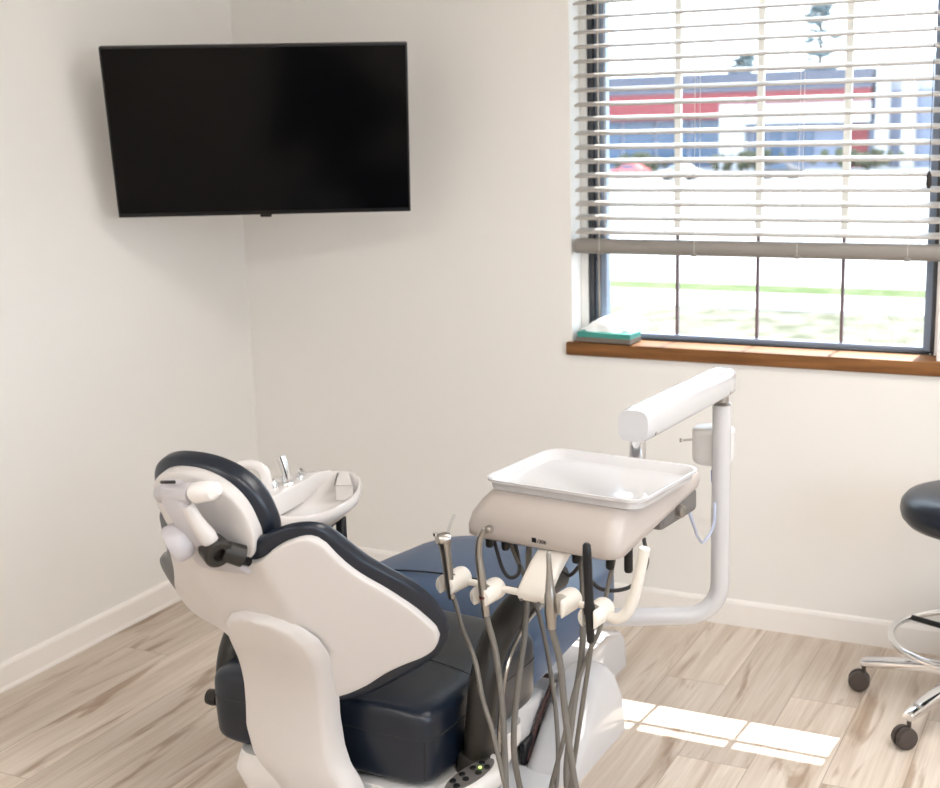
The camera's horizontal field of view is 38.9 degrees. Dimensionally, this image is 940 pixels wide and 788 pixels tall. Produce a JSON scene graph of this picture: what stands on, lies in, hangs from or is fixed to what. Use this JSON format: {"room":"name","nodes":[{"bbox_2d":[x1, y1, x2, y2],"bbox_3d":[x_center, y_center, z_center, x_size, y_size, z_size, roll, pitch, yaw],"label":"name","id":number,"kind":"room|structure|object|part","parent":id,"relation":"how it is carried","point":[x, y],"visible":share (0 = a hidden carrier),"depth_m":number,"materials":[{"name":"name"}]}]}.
{"room":"dental clinic","nodes":[
{"label":"dental clinic","id":0,"kind":"room"},
{"bbox_2d":[0,0,258,662],"bbox_3d":[-2.065,-0.177,2.451,0.150,2.650,5.300,4,13,26],"label":"wall","id":1,"kind":"structure","parent":0,"point":[125,343],"depth_m":4.08,"materials":[{"name":"white paint"}]},
{"bbox_2d":[0,580,181,693],"bbox_3d":[-1.934,1.074,2.722,0.016,0.083,5.200,4,13,26],"label":"baseboard","id":2,"kind":"structure","parent":1,"relation":"attached to","point":[35,660],"depth_m":4.14,"materials":[{"name":"white paint"}]},
{"bbox_2d":[98,41,410,217],"bbox_3d":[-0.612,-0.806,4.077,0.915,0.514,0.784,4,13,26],"label":"television","id":3,"kind":"object","parent":1,"relation":"attached to","point":[262,129],"visible":1,"depth_m":3.95,"materials":[{"name":"black plastic"}]},
{"bbox_2d":[0,600,939,787],"bbox_3d":[0.090,1.330,1.683,4.890,0.100,5.300,4,13,26],"label":"floor","id":4,"kind":"structure","parent":0,"point":[706,704],"depth_m":3.60,"materials":[{"name":"brown wood"}]},
{"bbox_2d":[236,455,361,537],"bbox_3d":[-0.408,0.541,3.347,0.324,0.784,0.416,4,13,26],"label":"cuspidor","id":5,"kind":"object","parent":4,"relation":"on","point":[322,496],"visible":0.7,"depth_m":3.31,"materials":[{"name":"white ceramic"}]},
{"bbox_3d":[-0.537,0.203,3.281,0.106,0.084,0.033,2,12,17],"label":"bowl spout","id":6,"kind":"part","parent":5,"relation":"part of","materials":[{"name":"white ceramic"}]},
{"bbox_2d":[296,468,304,478],"bbox_3d":[-0.428,0.205,3.365,0.023,0.037,0.039,-7,13,-24],"label":"tap","id":7,"kind":"object","parent":5,"relation":"on","point":[300,472],"depth_m":3.36,"materials":[{"name":"silver metal"}]},
{"bbox_2d":[280,471,361,526],"bbox_3d":[-0.410,0.337,3.302,0.316,0.203,0.416,4,13,26],"label":"basin","id":8,"kind":"object","parent":5,"relation":"in","point":[325,497],"depth_m":3.32,"materials":[{"name":"white ceramic"}]},
{"bbox_3d":[-0.320,0.609,3.440,0.080,0.610,0.080,4,13,26],"label":"support post","id":9,"kind":"part","parent":5,"relation":"part of","materials":[{"name":"black plastic"}]},
{"bbox_2d":[154,451,625,787],"bbox_3d":[-0.056,0.457,3.091,0.716,1.035,1.826,4,13,26],"label":"dental chair","id":10,"kind":"object","parent":4,"relation":"on","point":[338,666],"visible":0.91,"depth_m":2.55,"materials":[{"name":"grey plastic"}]},
{"bbox_3d":[-0.499,0.254,2.273,0.065,0.069,0.067,4,13,26],"label":"locking knob","id":11,"kind":"part","parent":10,"relation":"part of","materials":[{"name":"grey plastic"}]},
{"bbox_2d":[154,451,280,533],"bbox_3d":[-0.452,0.196,2.354,0.245,0.199,0.092,4,13,26],"label":"cushion","id":12,"kind":"object","parent":10,"relation":"on","point":[244,505],"depth_m":2.29,"materials":[{"name":"black leather"}]},
{"bbox_3d":[-0.425,0.525,3.001,0.076,0.299,0.441,4,13,26],"label":"armrest","id":13,"kind":"part","parent":10,"relation":"part of","materials":[{"name":"black leather"}]},
{"bbox_2d":[159,512,449,699],"bbox_3d":[-0.385,0.394,2.490,0.654,0.422,0.280,4,13,26],"label":"backrest cushion","id":14,"kind":"object","parent":10,"relation":"on","point":[308,614],"depth_m":2.41,"materials":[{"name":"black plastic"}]},
{"bbox_2d":[214,610,533,782],"bbox_3d":[-0.202,0.611,2.852,0.567,0.190,0.478,4,13,26],"label":"seat cushion","id":15,"kind":"object","parent":10,"relation":"on","point":[416,727],"depth_m":2.61,"materials":[{"name":"black leather"}]},
{"bbox_3d":[-0.189,0.778,2.830,0.506,0.122,0.418,4,13,26],"label":"seat frame","id":16,"kind":"part","parent":10,"relation":"part of","materials":[{"name":"white plastic"}]},
{"bbox_2d":[456,749,501,772],"bbox_3d":[0.023,0.738,2.660,0.081,0.070,0.096,4,13,26],"label":"control panel","id":17,"kind":"object","parent":10,"relation":"attached to","point":[485,760],"depth_m":2.61,"materials":[{"name":"black plastic"}]},
{"bbox_3d":[0.095,0.556,2.761,0.080,0.324,0.422,4,13,26],"label":"armrest","id":18,"kind":"part","parent":10,"relation":"part of","materials":[{"name":"black plastic"}]},
{"bbox_3d":[-0.004,0.793,3.226,0.188,0.240,0.644,4,13,26],"label":"lift arm","id":19,"kind":"part","parent":10,"relation":"part of","materials":[{"name":"black plastic"}]},
{"bbox_2d":[436,367,735,680],"bbox_3d":[0.277,0.414,3.005,0.516,0.831,1.197,2,12,17],"label":"dental delivery unit","id":20,"kind":"object","parent":10,"relation":"attached to","point":[560,527],"visible":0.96,"depth_m":2.62,"materials":[{"name":"grey plastic"}]},
{"bbox_2d":[433,532,559,787],"bbox_3d":[0.080,0.533,2.570,0.258,0.621,0.236,-13,16,-42],"label":"syringe","id":21,"kind":"object","parent":20,"relation":"in","point":[443,539],"visible":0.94,"depth_m":2.54,"materials":[{"name":"silver metal"}]},
{"bbox_2d":[475,525,531,787],"bbox_3d":[0.067,0.559,2.567,0.099,0.648,0.311,0,12,6],"label":"contra angle handpiece","id":22,"kind":"object","parent":20,"relation":"in","point":[480,570],"visible":0.93,"depth_m":2.52,"materials":[{"name":"silver metal"}]},
{"bbox_3d":[0.198,0.647,3.475,0.100,0.185,0.100,4,13,26],"label":"mounting post","id":23,"kind":"part","parent":20,"relation":"part of","materials":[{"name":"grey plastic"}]},
{"bbox_2d":[544,550,585,787],"bbox_3d":[0.187,0.581,2.516,0.091,0.620,0.281,-2,12,0],"label":"straight handpiece","id":24,"kind":"object","parent":20,"relation":"in","point":[550,601],"visible":0.91,"depth_m":2.43,"materials":[{"name":"silver metal"}]},
{"bbox_2d":[549,542,615,787],"bbox_3d":[0.216,0.554,2.530,0.122,0.634,0.202,4,13,26],"label":"black handpiece","id":25,"kind":"object","parent":20,"relation":"in","point":[589,606],"visible":0.87,"depth_m":2.42,"materials":[{"name":"black plastic"}]},
{"bbox_2d":[487,448,696,509],"bbox_3d":[0.245,0.168,2.667,0.354,0.023,0.284,6,14,33],"label":"tray","id":26,"kind":"object","parent":20,"relation":"on","point":[615,481],"visible":1,"depth_m":2.69,"materials":[{"name":"white plastic"}]},
{"bbox_3d":[0.282,0.343,2.374,0.087,0.156,0.024,8,15,37],"label":"handle","id":27,"kind":"part","parent":20,"relation":"part of","materials":[{"name":"white plastic"}]},
{"bbox_3d":[0.427,0.318,3.404,0.476,0.584,0.048,-1,12,1],"label":"bent tube post","id":28,"kind":"part","parent":20,"relation":"part of","materials":[{"name":"white metal"}]},
{"bbox_3d":[0.318,0.221,2.764,0.262,0.052,0.170,6,14,33],"label":"underside panel","id":29,"kind":"part","parent":20,"relation":"part of","materials":[{"name":"grey plastic"}]},
{"bbox_3d":[0.494,0.015,3.076,0.072,0.092,0.658,5,13,27],"label":"swing arm","id":30,"kind":"part","parent":20,"relation":"part of","materials":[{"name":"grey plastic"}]},
{"bbox_3d":[0.425,0.236,2.677,0.014,0.026,0.026,6,14,33],"label":"gauge knob","id":31,"kind":"part","parent":20,"relation":"part of","materials":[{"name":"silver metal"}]},
{"bbox_3d":[0.556,0.119,3.422,0.033,0.011,0.012,0,12,9],"label":"valve lever","id":32,"kind":"part","parent":20,"relation":"part of","materials":[{"name":"silver metal"}]},
{"bbox_2d":[848,480,939,749],"bbox_3d":[1.319,0.549,3.500,0.627,0.612,0.631,4,13,26],"label":"stool","id":33,"kind":"object","parent":4,"relation":"on","point":[920,505],"visible":1,"depth_m":3.42,"materials":[{"name":"black plastic"}]},
{"bbox_3d":[1.202,0.737,3.610,0.277,0.056,0.046,6,14,33],"label":"leg","id":34,"kind":"part","parent":33,"relation":"part of","materials":[{"name":"silver metal"}]},
{"bbox_3d":[1.321,0.298,3.428,0.406,0.092,0.406,4,13,26],"label":"seat","id":35,"kind":"part","parent":33,"relation":"part of","materials":[{"name":"black leather"}]},
{"bbox_3d":[1.210,0.775,3.428,0.277,0.056,0.046,-11,15,-37],"label":"leg","id":36,"kind":"part","parent":33,"relation":"part of","materials":[{"name":"silver metal"}]},
{"bbox_2d":[229,0,939,626],"bbox_3d":[1.282,-0.307,3.833,4.890,3.150,0.160,4,13,26],"label":"wall","id":37,"kind":"structure","parent":0,"point":[419,353],"depth_m":4.30,"materials":[{"name":"white paint"}]},
{"bbox_2d":[358,547,939,655],"bbox_3d":[1.283,0.722,3.965,4.586,0.083,0.012,4,13,26],"label":"baseboard","id":38,"kind":"structure","parent":37,"relation":"attached to","point":[770,617],"depth_m":4.10,"materials":[{"name":"white paint"}]},
{"bbox_2d":[566,339,939,376],"bbox_3d":[0.848,-0.120,4.064,1.149,0.043,0.129,4,13,26],"label":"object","id":39,"kind":"structure","parent":37,"relation":"attached to","point":[683,351],"depth_m":3.99,"materials":[{"name":"brown wood"}]},
{"bbox_2d":[577,315,640,344],"bbox_3d":[0.438,-0.210,4.231,0.194,0.082,0.086,5,14,30],"label":"tissue box","id":40,"kind":"object","parent":39,"relation":"on","point":[606,329],"visible":1,"depth_m":4.21,"materials":[{"name":"teal cardboard"}]},
{"bbox_2d":[578,0,939,354],"bbox_3d":[0.860,-0.812,3.981,1.111,1.340,0.081,4,13,26],"label":"window","id":41,"kind":"structure","parent":37,"relation":"in","point":[595,268],"depth_m":4.10,"materials":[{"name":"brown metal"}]},
{"bbox_2d":[573,0,939,261],"bbox_3d":[0.813,-0.925,3.854,1.096,1.058,0.072,4,13,26],"label":"blind","id":42,"kind":"object","parent":41,"relation":"attached to","point":[720,248],"visible":1,"depth_m":3.87,"materials":[{"name":"grey plastic"}]},
{"bbox_3d":[0.401,-0.950,4.067,0.001,1.020,0.054,4,13,26],"label":"ladder cord","id":43,"kind":"part","parent":42,"relation":"part of","materials":[{"name":"white fabric"}]},
{"bbox_3d":[0.674,-0.929,3.932,0.001,1.020,0.054,4,13,26],"label":"ladder cord","id":44,"kind":"part","parent":42,"relation":"part of","materials":[{"name":"white fabric"}]},
{"bbox_3d":[0.830,-0.432,3.964,1.096,0.048,0.052,4,13,26],"label":"rail","id":45,"kind":"part","parent":42,"relation":"part of","materials":[{"name":"grey"}]},
{"bbox_3d":[0.951,-0.908,3.795,0.001,1.020,0.054,4,13,26],"label":"ladder cord","id":46,"kind":"part","parent":42,"relation":"part of","materials":[{"name":"white fabric"}]},
{"bbox_3d":[1.228,-0.886,3.657,0.001,1.020,0.054,4,13,26],"label":"ladder cord","id":47,"kind":"part","parent":42,"relation":"part of","materials":[{"name":"white fabric"}]},
{"bbox_3d":[1.255,-0.967,3.586,0.015,0.815,0.016,4,13,26],"label":"pull cord","id":48,"kind":"part","parent":42,"relation":"part of","materials":[{"name":"white fabric"}]},
{"label":"outside","id":49,"kind":"structure","parent":0,"visible":0},
{"bbox_2d":[610,304,923,345],"bbox_3d":[-5.524,-0.319,12.202,75.000,0.300,8.330,4,13,26],"label":"lawn","id":50,"kind":"structure","parent":49,"point":[904,330],"depth_m":11.80,"materials":[{"name":"green plant"}]},
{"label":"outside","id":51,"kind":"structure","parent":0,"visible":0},
{"bbox_2d":[610,167,930,289],"bbox_3d":[8.287,-6.363,39.106,75.000,0.280,49.650,4,13,26],"label":"road","id":52,"kind":"structure","parent":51,"point":[884,274],"depth_m":20.85,"materials":[{"name":"grey asphalt"}]},
{"bbox_2d":[610,163,649,178],"bbox_3d":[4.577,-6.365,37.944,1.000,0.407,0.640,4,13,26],"label":"parked car","id":53,"kind":"object","parent":52,"relation":"on","point":[637,167],"visible":0.45,"depth_m":37.67,"materials":[{"name":"red paint"}]},
{"bbox_2d":[614,152,673,171],"bbox_3d":[5.311,-7.261,41.823,2.517,0.724,0.894,4,13,26],"label":"shrub","id":54,"kind":"object","parent":52,"relation":"on","point":[654,167],"visible":0.38,"depth_m":41.52,"materials":[{"name":"green plant"}]},
{"bbox_2d":[660,164,702,180],"bbox_3d":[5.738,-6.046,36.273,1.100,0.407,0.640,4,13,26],"label":"parked car","id":55,"kind":"object","parent":52,"relation":"on","point":[688,167],"visible":0.38,"depth_m":36.04,"materials":[{"name":"white paint"}]},
{"bbox_2d":[727,48,756,72],"bbox_3d":[11.595,-12.516,56.698,2.182,4.288,2.694,4,13,26],"label":"conifer tree","id":56,"kind":"object","parent":52,"relation":"on","point":[741,61],"visible":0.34,"depth_m":55.97,"materials":[{"name":"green plant"}]},
{"bbox_2d":[710,149,783,170],"bbox_3d":[8.349,-7.079,40.311,2.385,0.698,0.861,4,13,26],"label":"shrub","id":57,"kind":"object","parent":52,"relation":"on","point":[747,153],"visible":0.48,"depth_m":40.22,"materials":[{"name":"green plant"}]},
{"bbox_2d":[609,52,935,168],"bbox_3d":[14.669,-9.609,44.930,19.200,3.320,12.500,4,13,26],"label":"building","id":58,"kind":"structure","parent":52,"relation":"on","point":[924,69],"depth_m":40.87,"materials":[{"name":"blue"}]},
{"bbox_3d":[9.948,-8.622,40.753,4.600,0.630,0.398,4,13,26],"label":"sign panel","id":59,"kind":"part","parent":58,"relation":"part of","materials":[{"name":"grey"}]},
{"bbox_3d":[11.718,-7.531,40.261,0.650,1.300,0.097,4,13,26],"label":"door","id":60,"kind":"part","parent":58,"relation":"part of","materials":[{"name":"red"}]},
{"bbox_2d":[763,163,803,178],"bbox_3d":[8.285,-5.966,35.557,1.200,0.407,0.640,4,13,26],"label":"parked car","id":61,"kind":"object","parent":52,"relation":"on","point":[777,166],"visible":0.39,"depth_m":35.27,"materials":[{"name":"grey paint"}]},
{"bbox_2d":[797,0,842,69],"bbox_3d":[14.485,-13.646,54.918,2.303,7.072,2.440,-4,12,-12],"label":"conifer tree","id":62,"kind":"object","parent":52,"relation":"on","point":[824,10],"visible":0.38,"depth_m":54.36,"materials":[{"name":"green plant"}]},
{"bbox_2d":[809,147,904,169],"bbox_3d":[11.232,-6.865,38.795,2.738,0.698,0.923,4,13,26],"label":"shrub","id":63,"kind":"object","parent":52,"relation":"on","point":[839,151],"visible":0.44,"depth_m":38.59,"materials":[{"name":"green plant"}]},
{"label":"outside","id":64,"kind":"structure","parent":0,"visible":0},
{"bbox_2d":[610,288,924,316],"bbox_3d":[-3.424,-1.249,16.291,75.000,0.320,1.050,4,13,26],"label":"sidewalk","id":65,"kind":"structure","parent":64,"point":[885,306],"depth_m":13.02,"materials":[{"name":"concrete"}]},
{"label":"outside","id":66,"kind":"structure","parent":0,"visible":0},
{"bbox_2d":[610,280,924,298],"bbox_3d":[-3.010,-1.421,17.100,75.000,0.300,0.800,4,13,26],"label":"verge","id":67,"kind":"structure","parent":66,"point":[690,286],"depth_m":14.06,"materials":[{"name":"green plant"}]}
]}

